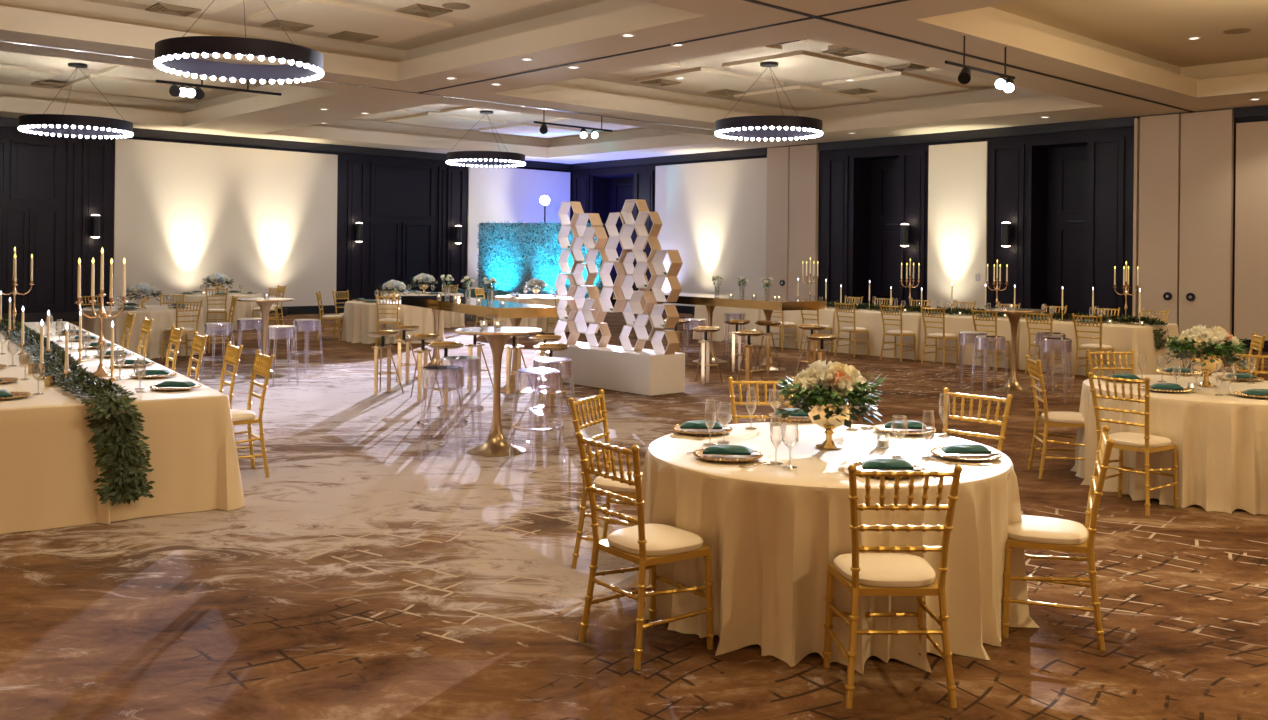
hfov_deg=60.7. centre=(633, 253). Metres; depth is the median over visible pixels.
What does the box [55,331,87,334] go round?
charger plate
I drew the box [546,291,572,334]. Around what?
chair
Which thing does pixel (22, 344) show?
candlestick
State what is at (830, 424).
bowl
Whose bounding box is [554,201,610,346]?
screen
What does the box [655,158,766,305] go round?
wall panel
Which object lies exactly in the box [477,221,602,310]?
wall
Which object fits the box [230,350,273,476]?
chair
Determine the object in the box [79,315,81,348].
candle
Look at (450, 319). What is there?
tablecloth
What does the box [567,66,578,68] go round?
recessed light
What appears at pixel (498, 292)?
velvet armchair
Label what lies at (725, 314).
stool
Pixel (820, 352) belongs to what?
bar stool
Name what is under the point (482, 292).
chair
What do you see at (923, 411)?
bowl
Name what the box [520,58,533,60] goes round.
recessed light
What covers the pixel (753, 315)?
tablecloth
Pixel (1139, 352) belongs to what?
champagne flute
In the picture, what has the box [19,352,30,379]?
wine glass
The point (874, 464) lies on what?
folded napkin
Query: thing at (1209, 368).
vase
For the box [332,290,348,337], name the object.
chair
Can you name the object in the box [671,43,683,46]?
recessed light
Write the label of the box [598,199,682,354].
screen
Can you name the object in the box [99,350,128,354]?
folded napkin
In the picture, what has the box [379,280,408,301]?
flower centerpiece
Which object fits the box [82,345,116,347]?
charger plate
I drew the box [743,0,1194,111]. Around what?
trim
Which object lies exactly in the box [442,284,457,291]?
chair
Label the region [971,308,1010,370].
chair
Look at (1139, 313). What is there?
candlestick
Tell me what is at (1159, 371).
charger plate
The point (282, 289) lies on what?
chair
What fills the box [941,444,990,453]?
folded napkin
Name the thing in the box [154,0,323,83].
ring chandelier
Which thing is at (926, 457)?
champagne flute
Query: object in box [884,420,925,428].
folded napkin
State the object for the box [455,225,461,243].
wall sconce
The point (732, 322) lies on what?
bar stool
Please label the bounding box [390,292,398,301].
bowl
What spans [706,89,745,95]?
ceiling vent
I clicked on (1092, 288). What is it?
candlestick
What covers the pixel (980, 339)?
seat cushion
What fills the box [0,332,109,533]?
tablecloth
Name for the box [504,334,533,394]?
bar stool
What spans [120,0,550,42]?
trim
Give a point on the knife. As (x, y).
(764, 461)
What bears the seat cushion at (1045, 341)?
on the chair at (1051, 313)
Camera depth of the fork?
5.16 m
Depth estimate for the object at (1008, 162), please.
24.66 m
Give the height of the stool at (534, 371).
0.761 m
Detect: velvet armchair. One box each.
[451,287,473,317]
[467,289,491,320]
[493,290,510,299]
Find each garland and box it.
[0,315,154,505]
[795,298,1169,349]
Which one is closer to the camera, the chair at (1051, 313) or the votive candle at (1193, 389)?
the votive candle at (1193, 389)
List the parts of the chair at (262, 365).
seat frame, leg, backrest, leg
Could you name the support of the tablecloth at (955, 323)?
on the floor
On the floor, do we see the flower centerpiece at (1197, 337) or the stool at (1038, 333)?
the stool at (1038, 333)
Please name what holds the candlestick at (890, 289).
on the tablecloth at (871, 320)
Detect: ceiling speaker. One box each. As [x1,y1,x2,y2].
[442,3,469,9]
[1223,28,1250,33]
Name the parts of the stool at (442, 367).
leg, leg, seat, leg, leg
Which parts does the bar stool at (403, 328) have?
leg, seat, leg, leg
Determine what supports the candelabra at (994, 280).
on the tablecloth at (955, 323)
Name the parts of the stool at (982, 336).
seat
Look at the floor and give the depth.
5.64 m
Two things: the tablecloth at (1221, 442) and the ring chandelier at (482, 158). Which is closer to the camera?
the tablecloth at (1221, 442)
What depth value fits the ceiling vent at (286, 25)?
16.95 m
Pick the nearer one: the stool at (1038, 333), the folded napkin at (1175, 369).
the folded napkin at (1175, 369)
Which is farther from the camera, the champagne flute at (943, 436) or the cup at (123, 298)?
the cup at (123, 298)
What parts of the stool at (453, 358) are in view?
leg, leg, seat, leg, leg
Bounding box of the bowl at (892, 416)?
[891,416,907,440]
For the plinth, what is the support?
on the floor
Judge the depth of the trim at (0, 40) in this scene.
20.09 m
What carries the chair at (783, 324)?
on the floor
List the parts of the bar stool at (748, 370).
leg, leg, seat, leg, leg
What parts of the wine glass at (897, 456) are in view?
stem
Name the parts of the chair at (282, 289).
backrest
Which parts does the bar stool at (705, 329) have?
leg, leg, seat, leg, leg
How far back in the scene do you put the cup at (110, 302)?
8.23 m
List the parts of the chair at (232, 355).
backrest, leg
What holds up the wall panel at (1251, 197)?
attached to the wall at (1043, 220)
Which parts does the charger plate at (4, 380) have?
plate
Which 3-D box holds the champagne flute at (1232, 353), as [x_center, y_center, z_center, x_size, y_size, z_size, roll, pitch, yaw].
[4.844,0.919,8.719,0.068,0.234,0.068,1,0,0]
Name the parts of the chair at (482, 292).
backrest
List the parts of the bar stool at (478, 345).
leg, leg, leg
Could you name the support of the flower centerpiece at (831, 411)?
on the tablecloth at (772, 533)
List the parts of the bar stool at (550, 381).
leg, leg, seat, leg, leg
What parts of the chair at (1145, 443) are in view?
backrest, leg, seat frame, leg, leg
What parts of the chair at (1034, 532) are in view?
leg, seat frame, leg, backrest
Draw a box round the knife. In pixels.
[738,461,771,466]
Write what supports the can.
on the floor
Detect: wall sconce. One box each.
[91,214,99,237]
[355,222,362,241]
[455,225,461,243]
[901,223,908,246]
[1001,222,1010,246]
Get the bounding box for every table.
[236,298,293,377]
[401,295,556,392]
[453,327,540,456]
[613,292,824,370]
[984,308,1045,393]
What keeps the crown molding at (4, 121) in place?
attached to the wall at (6, 133)
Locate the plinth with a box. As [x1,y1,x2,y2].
[539,342,684,395]
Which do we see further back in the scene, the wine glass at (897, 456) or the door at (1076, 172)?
the door at (1076, 172)
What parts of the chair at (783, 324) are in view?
backrest, leg, leg, seat frame, leg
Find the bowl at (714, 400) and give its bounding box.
[704,400,715,429]
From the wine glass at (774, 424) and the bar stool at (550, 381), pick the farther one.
the bar stool at (550, 381)
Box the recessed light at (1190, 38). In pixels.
[1187,37,1200,39]
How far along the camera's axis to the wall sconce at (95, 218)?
25.81 m
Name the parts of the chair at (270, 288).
backrest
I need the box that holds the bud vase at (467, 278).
[461,276,473,299]
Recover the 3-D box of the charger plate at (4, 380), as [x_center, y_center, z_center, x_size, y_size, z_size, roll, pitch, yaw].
[-4.664,0.925,7.857,0.338,0.021,0.340,1,0,-34]
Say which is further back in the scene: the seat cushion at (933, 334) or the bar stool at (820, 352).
the seat cushion at (933, 334)
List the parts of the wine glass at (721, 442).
stem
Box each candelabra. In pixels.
[0,247,33,335]
[75,247,127,376]
[801,257,818,299]
[900,259,919,311]
[986,260,1007,315]
[1113,261,1138,323]
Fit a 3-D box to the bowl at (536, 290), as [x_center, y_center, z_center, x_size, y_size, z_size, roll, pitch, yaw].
[-2.203,0.875,24.338,0.197,0.180,0.197,1,0,0]
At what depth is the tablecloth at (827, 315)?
20.25 m
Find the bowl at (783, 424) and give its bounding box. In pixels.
[782,424,798,449]
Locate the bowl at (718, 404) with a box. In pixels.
[717,404,731,425]
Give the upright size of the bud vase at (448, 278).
0.341 m
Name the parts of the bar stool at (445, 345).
leg, leg, seat, leg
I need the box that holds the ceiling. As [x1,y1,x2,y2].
[0,0,1267,163]
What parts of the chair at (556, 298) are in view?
backrest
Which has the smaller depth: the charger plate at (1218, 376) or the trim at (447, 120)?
the charger plate at (1218, 376)
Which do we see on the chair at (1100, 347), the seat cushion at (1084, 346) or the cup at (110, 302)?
the seat cushion at (1084, 346)
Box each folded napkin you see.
[0,389,12,396]
[59,329,84,332]
[71,335,96,338]
[83,342,110,346]
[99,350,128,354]
[115,359,149,364]
[135,369,169,375]
[155,381,195,386]
[680,420,723,428]
[703,445,752,454]
[774,408,808,416]
[861,459,913,469]
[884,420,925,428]
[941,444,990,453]
[1108,374,1139,378]
[1150,383,1183,388]
[1164,367,1192,371]
[1225,373,1256,377]
[1241,389,1267,394]
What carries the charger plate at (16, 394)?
on the tablecloth at (48, 472)
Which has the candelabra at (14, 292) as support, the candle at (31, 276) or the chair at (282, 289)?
the candle at (31, 276)
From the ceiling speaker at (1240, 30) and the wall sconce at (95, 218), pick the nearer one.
the ceiling speaker at (1240, 30)
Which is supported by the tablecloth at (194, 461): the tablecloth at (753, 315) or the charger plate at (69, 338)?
the charger plate at (69, 338)
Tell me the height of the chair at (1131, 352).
0.950 m
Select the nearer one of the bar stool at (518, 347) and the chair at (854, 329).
the bar stool at (518, 347)
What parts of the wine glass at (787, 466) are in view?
stem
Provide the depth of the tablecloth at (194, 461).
7.22 m
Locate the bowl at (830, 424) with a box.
[808,399,851,449]
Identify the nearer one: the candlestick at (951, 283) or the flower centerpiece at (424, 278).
the candlestick at (951, 283)
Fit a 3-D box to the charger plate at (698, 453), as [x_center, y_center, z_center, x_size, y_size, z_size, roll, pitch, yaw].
[0.457,0.978,5.256,0.338,0.021,0.340,1,0,-37]
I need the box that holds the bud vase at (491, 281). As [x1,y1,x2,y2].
[483,277,497,302]
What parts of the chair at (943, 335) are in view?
leg, backrest, leg, seat frame, leg, leg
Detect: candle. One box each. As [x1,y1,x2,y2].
[8,302,10,328]
[14,258,15,280]
[20,355,29,363]
[21,311,23,342]
[28,364,37,372]
[30,258,32,280]
[40,326,42,363]
[44,376,54,385]
[47,315,49,348]
[65,330,68,369]
[77,264,80,297]
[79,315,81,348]
[91,264,93,295]
[100,254,103,289]
[109,264,112,297]
[110,327,113,365]
[122,264,125,296]
[480,320,487,327]
[494,321,501,328]
[876,432,889,447]
[1006,267,1007,281]
[1114,269,1115,284]
[1123,269,1124,284]
[1125,264,1126,281]
[1139,292,1140,312]
[1187,382,1196,391]
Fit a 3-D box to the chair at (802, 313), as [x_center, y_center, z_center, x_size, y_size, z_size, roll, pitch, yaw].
[3.290,1.312,19.564,0.473,0.950,0.445,1,0,-42]
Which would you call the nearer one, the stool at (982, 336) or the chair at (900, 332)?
the stool at (982, 336)
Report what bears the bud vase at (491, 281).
on the table at (514, 311)
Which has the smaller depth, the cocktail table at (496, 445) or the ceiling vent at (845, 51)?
the cocktail table at (496, 445)
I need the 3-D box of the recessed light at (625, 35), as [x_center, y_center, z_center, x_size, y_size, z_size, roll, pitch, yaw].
[-0.081,-2.951,14.636,0.200,0.012,0.200,1,0,0]
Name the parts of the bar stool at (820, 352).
leg, seat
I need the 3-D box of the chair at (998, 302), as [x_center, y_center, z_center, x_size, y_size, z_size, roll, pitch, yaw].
[6.507,1.345,19.121,0.473,0.950,0.445,1,0,-42]
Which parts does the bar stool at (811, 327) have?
leg, leg, seat, leg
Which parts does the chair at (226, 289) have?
backrest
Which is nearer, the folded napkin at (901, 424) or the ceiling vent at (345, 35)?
the folded napkin at (901, 424)
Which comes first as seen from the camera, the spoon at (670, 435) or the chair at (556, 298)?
the spoon at (670, 435)
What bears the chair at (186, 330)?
on the floor
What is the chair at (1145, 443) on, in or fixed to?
on the floor
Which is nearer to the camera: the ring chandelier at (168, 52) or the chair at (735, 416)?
the chair at (735, 416)
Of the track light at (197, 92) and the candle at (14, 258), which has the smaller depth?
the candle at (14, 258)
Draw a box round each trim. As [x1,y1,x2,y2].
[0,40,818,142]
[0,51,249,99]
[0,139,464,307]
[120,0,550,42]
[354,103,636,137]
[418,0,908,92]
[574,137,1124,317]
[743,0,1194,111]
[1132,118,1139,320]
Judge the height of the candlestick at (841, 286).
0.448 m
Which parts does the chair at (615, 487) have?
leg, backrest, leg, seat frame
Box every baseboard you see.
[2,305,344,321]
[663,305,694,313]
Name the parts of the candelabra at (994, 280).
stem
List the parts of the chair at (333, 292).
backrest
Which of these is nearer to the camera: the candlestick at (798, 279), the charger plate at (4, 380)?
the charger plate at (4, 380)
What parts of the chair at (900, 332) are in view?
leg, backrest, leg, seat frame, leg, leg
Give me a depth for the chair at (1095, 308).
17.95 m
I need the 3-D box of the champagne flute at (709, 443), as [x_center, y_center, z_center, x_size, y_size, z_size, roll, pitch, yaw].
[0.395,0.873,5.609,0.068,0.234,0.068,1,0,0]
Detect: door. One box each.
[614,182,633,281]
[766,147,789,298]
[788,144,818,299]
[878,166,898,305]
[1058,155,1086,317]
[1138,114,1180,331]
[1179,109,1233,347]
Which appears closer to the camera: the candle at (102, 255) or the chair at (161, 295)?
the candle at (102, 255)
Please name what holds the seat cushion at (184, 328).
on the chair at (186, 330)
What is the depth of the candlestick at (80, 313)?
9.42 m
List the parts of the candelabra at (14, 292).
stem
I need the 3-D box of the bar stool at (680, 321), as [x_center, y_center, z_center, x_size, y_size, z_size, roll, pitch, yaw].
[0.628,1.376,16.328,0.395,0.766,0.401,1,0,-11]
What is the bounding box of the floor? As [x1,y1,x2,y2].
[0,307,1267,719]
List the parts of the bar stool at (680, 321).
seat, leg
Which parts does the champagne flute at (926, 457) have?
stem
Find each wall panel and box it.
[113,138,337,306]
[467,165,569,289]
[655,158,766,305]
[927,141,987,309]
[1234,121,1267,340]
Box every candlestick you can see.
[0,293,1,321]
[5,298,11,338]
[17,307,26,354]
[35,320,43,379]
[46,310,50,351]
[61,324,68,385]
[76,312,85,361]
[106,321,117,381]
[797,279,798,297]
[825,280,827,307]
[840,286,841,302]
[868,280,869,309]
[890,289,891,308]
[949,283,953,314]
[1059,286,1064,320]
[1092,288,1093,315]
[1138,290,1140,324]
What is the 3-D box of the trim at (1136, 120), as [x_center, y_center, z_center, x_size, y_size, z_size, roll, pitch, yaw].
[10.400,-0.484,22.412,0.137,4.626,0.061,1,0,-43]
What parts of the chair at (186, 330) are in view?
leg, seat frame, leg, backrest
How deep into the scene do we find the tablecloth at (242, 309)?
23.23 m
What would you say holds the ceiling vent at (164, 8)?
attached to the trim at (327, 16)
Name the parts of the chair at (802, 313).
leg, backrest, leg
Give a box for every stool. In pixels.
[200,322,235,379]
[236,318,262,369]
[266,325,298,386]
[289,319,323,374]
[367,330,403,394]
[389,325,418,384]
[406,334,442,400]
[417,365,467,459]
[427,341,463,414]
[437,356,483,442]
[463,334,492,391]
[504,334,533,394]
[509,368,564,465]
[527,357,576,441]
[529,335,564,401]
[533,343,570,417]
[663,319,688,352]
[682,318,706,366]
[692,326,722,384]
[722,312,746,355]
[724,320,749,371]
[734,330,764,390]
[754,321,780,373]
[794,324,825,377]
[806,334,839,395]
[956,331,989,390]
[970,335,1008,398]
[1031,332,1069,390]
[1037,337,1073,398]
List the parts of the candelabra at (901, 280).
stem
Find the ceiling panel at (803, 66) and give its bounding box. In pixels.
[596,39,994,107]
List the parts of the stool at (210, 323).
seat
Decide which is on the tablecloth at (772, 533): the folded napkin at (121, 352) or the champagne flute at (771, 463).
the champagne flute at (771, 463)
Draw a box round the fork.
[947,462,991,464]
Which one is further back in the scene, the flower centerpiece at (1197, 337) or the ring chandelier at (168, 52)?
the ring chandelier at (168, 52)
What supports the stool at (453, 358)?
on the floor
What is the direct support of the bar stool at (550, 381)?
on the floor
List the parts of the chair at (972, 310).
leg, backrest, leg, seat frame, leg, leg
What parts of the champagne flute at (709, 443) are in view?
stem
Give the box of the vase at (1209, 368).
[1189,352,1223,386]
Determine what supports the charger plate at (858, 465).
on the tablecloth at (772, 533)
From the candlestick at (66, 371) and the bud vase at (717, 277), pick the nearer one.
the candlestick at (66, 371)
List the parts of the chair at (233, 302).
leg, seat frame, backrest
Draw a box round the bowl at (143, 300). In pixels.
[137,296,149,307]
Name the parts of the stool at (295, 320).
leg, seat, leg, leg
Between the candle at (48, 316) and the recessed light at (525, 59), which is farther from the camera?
the recessed light at (525, 59)
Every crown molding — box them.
[0,117,570,169]
[570,105,1267,169]
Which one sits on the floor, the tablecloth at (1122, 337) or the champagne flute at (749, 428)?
the tablecloth at (1122, 337)
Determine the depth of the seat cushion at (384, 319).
19.89 m
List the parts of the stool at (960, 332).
leg, seat, leg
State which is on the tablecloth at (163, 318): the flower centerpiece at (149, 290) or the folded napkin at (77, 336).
the flower centerpiece at (149, 290)
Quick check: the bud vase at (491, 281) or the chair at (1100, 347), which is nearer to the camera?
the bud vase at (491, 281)
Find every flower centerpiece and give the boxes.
[126,282,161,307]
[203,272,233,292]
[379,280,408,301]
[410,273,437,293]
[524,278,547,296]
[774,360,885,449]
[1164,324,1250,386]
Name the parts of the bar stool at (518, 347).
leg, leg, leg, seat, leg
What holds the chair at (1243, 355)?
on the floor
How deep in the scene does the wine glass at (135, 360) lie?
7.56 m
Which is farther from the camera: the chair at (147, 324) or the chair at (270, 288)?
the chair at (270, 288)
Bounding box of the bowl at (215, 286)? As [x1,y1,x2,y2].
[213,284,223,292]
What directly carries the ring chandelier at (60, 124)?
hanging from the trim at (11, 74)
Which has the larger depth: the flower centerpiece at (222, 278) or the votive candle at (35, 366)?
the flower centerpiece at (222, 278)
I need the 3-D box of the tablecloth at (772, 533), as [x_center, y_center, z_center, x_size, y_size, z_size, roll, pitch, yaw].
[0.985,1.378,5.539,1.988,0.757,2.047,1,0,0]
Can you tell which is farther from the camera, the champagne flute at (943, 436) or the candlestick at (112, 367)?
the candlestick at (112, 367)
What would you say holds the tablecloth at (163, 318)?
on the floor
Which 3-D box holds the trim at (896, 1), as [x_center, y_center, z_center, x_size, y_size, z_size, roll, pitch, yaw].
[2.642,-2.922,12.964,0.060,0.011,19.600,1,0,-43]
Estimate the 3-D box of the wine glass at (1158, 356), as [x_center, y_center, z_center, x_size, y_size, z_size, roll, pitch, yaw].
[4.246,0.928,8.697,0.080,0.204,0.079,1,0,0]
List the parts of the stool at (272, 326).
seat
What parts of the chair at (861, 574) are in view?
leg, leg, seat frame, backrest, leg, leg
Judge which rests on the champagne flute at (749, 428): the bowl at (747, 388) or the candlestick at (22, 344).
the bowl at (747, 388)
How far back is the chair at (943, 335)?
17.58 m
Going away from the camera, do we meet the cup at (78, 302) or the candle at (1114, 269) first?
the cup at (78, 302)
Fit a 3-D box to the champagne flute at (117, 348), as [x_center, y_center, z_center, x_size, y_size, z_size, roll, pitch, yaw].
[-3.866,0.828,8.141,0.068,0.234,0.068,1,0,0]
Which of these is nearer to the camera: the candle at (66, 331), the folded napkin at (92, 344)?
the candle at (66, 331)
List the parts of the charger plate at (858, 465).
plate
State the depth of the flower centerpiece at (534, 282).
24.25 m
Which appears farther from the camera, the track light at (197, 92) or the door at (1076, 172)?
the door at (1076, 172)
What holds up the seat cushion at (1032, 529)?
on the chair at (1034, 532)
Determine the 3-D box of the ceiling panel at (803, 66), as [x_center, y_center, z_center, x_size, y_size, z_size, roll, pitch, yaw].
[3.233,-3.541,20.583,8.640,0.069,6.840,1,0,-43]
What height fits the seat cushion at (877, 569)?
0.050 m
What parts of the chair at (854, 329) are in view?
leg, backrest, leg, seat frame, leg, leg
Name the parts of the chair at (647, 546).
leg, backrest, leg, leg, seat frame, leg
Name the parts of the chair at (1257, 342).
backrest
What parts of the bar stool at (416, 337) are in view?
leg, leg, seat, leg, leg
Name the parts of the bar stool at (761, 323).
leg, seat, leg, leg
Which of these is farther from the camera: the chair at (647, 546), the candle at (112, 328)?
the candle at (112, 328)
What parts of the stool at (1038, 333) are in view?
seat, leg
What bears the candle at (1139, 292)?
on the candlestick at (1139, 313)
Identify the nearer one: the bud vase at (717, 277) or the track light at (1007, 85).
the track light at (1007, 85)
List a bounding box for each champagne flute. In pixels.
[116,348,124,379]
[135,357,145,392]
[704,399,715,445]
[745,387,756,429]
[770,414,782,464]
[921,410,934,459]
[938,393,949,437]
[1138,352,1145,379]
[1172,358,1180,379]
[1214,363,1224,395]
[1230,353,1239,382]
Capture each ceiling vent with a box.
[31,81,68,87]
[145,2,200,16]
[260,19,313,31]
[328,31,377,41]
[395,4,452,17]
[640,79,681,85]
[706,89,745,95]
[778,39,806,43]
[822,47,868,56]
[837,88,876,94]
[883,63,928,71]
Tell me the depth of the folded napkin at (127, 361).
9.04 m
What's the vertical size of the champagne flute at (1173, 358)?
0.234 m
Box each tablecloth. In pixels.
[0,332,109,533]
[21,321,244,524]
[81,305,205,358]
[172,293,262,330]
[341,300,444,343]
[384,292,465,327]
[493,295,573,333]
[630,422,1038,673]
[693,305,760,344]
[759,306,867,351]
[833,309,952,359]
[919,313,1054,368]
[1018,318,1182,375]
[1070,375,1267,514]
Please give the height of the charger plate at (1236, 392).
0.021 m
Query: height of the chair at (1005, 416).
0.950 m
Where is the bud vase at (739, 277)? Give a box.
[736,276,747,296]
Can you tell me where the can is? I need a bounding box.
[280,308,286,315]
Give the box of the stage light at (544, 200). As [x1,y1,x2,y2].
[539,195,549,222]
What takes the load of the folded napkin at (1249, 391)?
on the charger plate at (1236, 392)
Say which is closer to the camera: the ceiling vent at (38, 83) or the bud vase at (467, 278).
the bud vase at (467, 278)
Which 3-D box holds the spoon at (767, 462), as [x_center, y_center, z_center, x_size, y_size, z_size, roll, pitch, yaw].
[0.590,0.990,5.074,0.195,0.003,0.038,1,0,-37]
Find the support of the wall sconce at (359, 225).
attached to the wall at (6, 133)
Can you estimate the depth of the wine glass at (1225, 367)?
7.87 m
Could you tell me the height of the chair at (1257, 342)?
0.950 m
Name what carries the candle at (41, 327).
on the candlestick at (41, 366)
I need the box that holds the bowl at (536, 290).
[532,288,539,296]
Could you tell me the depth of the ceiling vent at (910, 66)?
20.13 m
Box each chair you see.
[80,296,99,308]
[121,312,135,348]
[137,317,152,356]
[160,294,184,304]
[161,300,202,360]
[165,325,182,370]
[186,332,206,381]
[205,288,227,332]
[205,296,237,352]
[219,341,242,454]
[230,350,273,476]
[251,287,281,329]
[269,285,285,324]
[316,291,342,340]
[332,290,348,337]
[375,295,400,345]
[376,290,397,299]
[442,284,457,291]
[474,287,492,326]
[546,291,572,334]
[569,389,642,568]
[576,432,713,669]
[728,377,793,423]
[765,311,796,349]
[799,309,832,352]
[822,464,961,708]
[834,302,869,356]
[845,295,862,302]
[874,297,893,304]
[879,304,915,361]
[911,298,930,307]
[920,306,958,365]
[942,387,1011,451]
[954,300,975,309]
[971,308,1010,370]
[997,302,1020,307]
[1001,425,1113,650]
[1025,312,1065,375]
[1025,355,1084,478]
[1043,304,1066,314]
[1072,313,1114,376]
[1086,349,1134,374]
[1087,372,1178,515]
[1094,306,1119,316]
[1140,309,1168,322]
[1209,332,1265,376]
[1232,351,1267,373]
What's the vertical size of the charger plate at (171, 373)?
0.021 m
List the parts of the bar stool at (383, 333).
leg, leg, seat, leg, leg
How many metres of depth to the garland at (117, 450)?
6.94 m
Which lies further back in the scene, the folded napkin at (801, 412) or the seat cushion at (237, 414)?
the seat cushion at (237, 414)
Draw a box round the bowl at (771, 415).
[770,415,782,446]
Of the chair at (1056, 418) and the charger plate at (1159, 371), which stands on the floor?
the chair at (1056, 418)
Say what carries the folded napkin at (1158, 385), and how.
on the charger plate at (1142, 387)
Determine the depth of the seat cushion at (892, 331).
18.16 m
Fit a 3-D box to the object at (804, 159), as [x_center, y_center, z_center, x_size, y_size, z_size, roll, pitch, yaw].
[4.510,-0.556,28.804,0.117,4.646,0.900,1,0,-43]
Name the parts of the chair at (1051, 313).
leg, backrest, seat frame, leg, leg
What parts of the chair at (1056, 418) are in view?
leg, backrest, leg, seat frame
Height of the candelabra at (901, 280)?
0.953 m
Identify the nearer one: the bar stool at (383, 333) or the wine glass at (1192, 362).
the wine glass at (1192, 362)
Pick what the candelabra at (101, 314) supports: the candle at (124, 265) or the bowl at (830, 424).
the candle at (124, 265)
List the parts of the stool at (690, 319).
seat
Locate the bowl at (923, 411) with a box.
[922,411,934,442]
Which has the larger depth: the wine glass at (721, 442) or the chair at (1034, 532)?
the wine glass at (721, 442)
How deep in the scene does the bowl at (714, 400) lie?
5.60 m
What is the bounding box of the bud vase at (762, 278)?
[761,277,772,298]
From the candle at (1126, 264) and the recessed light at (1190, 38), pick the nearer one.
the candle at (1126, 264)
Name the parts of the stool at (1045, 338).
seat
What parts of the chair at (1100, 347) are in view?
leg, leg, backrest, seat frame, leg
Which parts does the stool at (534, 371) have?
leg, leg, seat, leg, leg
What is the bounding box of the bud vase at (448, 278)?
[440,275,453,297]
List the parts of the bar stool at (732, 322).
leg, seat, leg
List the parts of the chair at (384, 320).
leg, backrest, seat frame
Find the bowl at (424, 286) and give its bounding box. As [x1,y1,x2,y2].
[419,284,428,293]
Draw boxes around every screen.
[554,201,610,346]
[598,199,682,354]
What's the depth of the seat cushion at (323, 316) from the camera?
20.88 m
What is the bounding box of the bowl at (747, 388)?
[746,388,756,414]
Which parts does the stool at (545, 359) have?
leg, seat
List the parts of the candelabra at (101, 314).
arm, stem, arm, arm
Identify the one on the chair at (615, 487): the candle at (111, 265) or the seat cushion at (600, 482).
the seat cushion at (600, 482)
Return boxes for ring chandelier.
[18,63,132,138]
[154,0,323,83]
[446,110,524,166]
[715,61,822,140]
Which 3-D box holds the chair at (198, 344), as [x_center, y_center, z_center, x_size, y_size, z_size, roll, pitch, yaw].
[-4.335,1.232,10.233,0.473,0.950,0.445,1,0,-34]
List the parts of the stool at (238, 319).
seat, leg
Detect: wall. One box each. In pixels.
[0,126,570,313]
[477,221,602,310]
[570,108,1267,351]
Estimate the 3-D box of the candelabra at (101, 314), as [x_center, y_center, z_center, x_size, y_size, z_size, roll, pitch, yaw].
[-4.110,0.449,8.353,0.297,0.993,0.297,1,0,-4]
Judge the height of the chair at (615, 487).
0.950 m
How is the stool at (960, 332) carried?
on the floor
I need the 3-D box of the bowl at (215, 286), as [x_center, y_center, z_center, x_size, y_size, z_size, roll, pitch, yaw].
[-9.183,0.787,23.887,0.230,0.210,0.230,1,0,0]
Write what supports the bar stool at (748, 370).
on the floor
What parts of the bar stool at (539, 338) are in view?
leg, seat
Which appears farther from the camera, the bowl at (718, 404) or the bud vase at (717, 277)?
the bud vase at (717, 277)
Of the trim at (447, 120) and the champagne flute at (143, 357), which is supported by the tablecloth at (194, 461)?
the champagne flute at (143, 357)
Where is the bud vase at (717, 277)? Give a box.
[711,275,722,295]
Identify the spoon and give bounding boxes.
[670,435,703,438]
[744,462,769,466]
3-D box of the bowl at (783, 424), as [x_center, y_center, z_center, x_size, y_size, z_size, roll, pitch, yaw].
[0.726,0.852,5.025,0.080,0.123,0.079,1,0,0]
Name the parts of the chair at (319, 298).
backrest, seat frame, leg, leg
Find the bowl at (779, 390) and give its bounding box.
[768,390,781,409]
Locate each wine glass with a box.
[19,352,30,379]
[32,363,44,394]
[133,360,145,389]
[717,403,731,443]
[768,389,781,425]
[782,423,798,468]
[846,402,858,430]
[891,415,907,458]
[1157,356,1167,381]
[1191,362,1201,389]
[1224,367,1235,395]
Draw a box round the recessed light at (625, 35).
[621,34,634,36]
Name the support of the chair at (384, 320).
on the floor
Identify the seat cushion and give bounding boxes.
[165,327,193,330]
[208,309,226,311]
[230,409,255,420]
[322,315,341,317]
[379,318,399,321]
[593,471,642,492]
[607,524,702,555]
[780,322,794,325]
[834,553,935,586]
[842,327,866,330]
[887,330,912,333]
[928,333,955,336]
[979,337,1007,340]
[1008,515,1087,543]
[1033,340,1062,344]
[1041,411,1083,423]
[1080,344,1111,348]
[1109,432,1170,446]
[1211,372,1229,376]
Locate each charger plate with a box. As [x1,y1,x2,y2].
[0,377,17,382]
[0,391,30,398]
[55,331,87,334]
[69,338,98,340]
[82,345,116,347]
[94,353,134,356]
[114,362,154,366]
[129,372,176,377]
[150,384,201,389]
[672,424,732,434]
[693,448,762,461]
[767,412,810,420]
[853,461,924,477]
[874,423,935,434]
[931,447,1001,460]
[1141,386,1190,391]
[1156,369,1199,374]
[1217,375,1263,380]
[1233,391,1267,397]
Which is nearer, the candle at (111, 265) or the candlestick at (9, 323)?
the candle at (111, 265)
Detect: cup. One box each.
[75,298,82,304]
[88,296,96,302]
[98,290,105,296]
[107,298,115,304]
[120,297,127,302]
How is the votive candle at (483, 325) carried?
on the cocktail table at (496, 445)

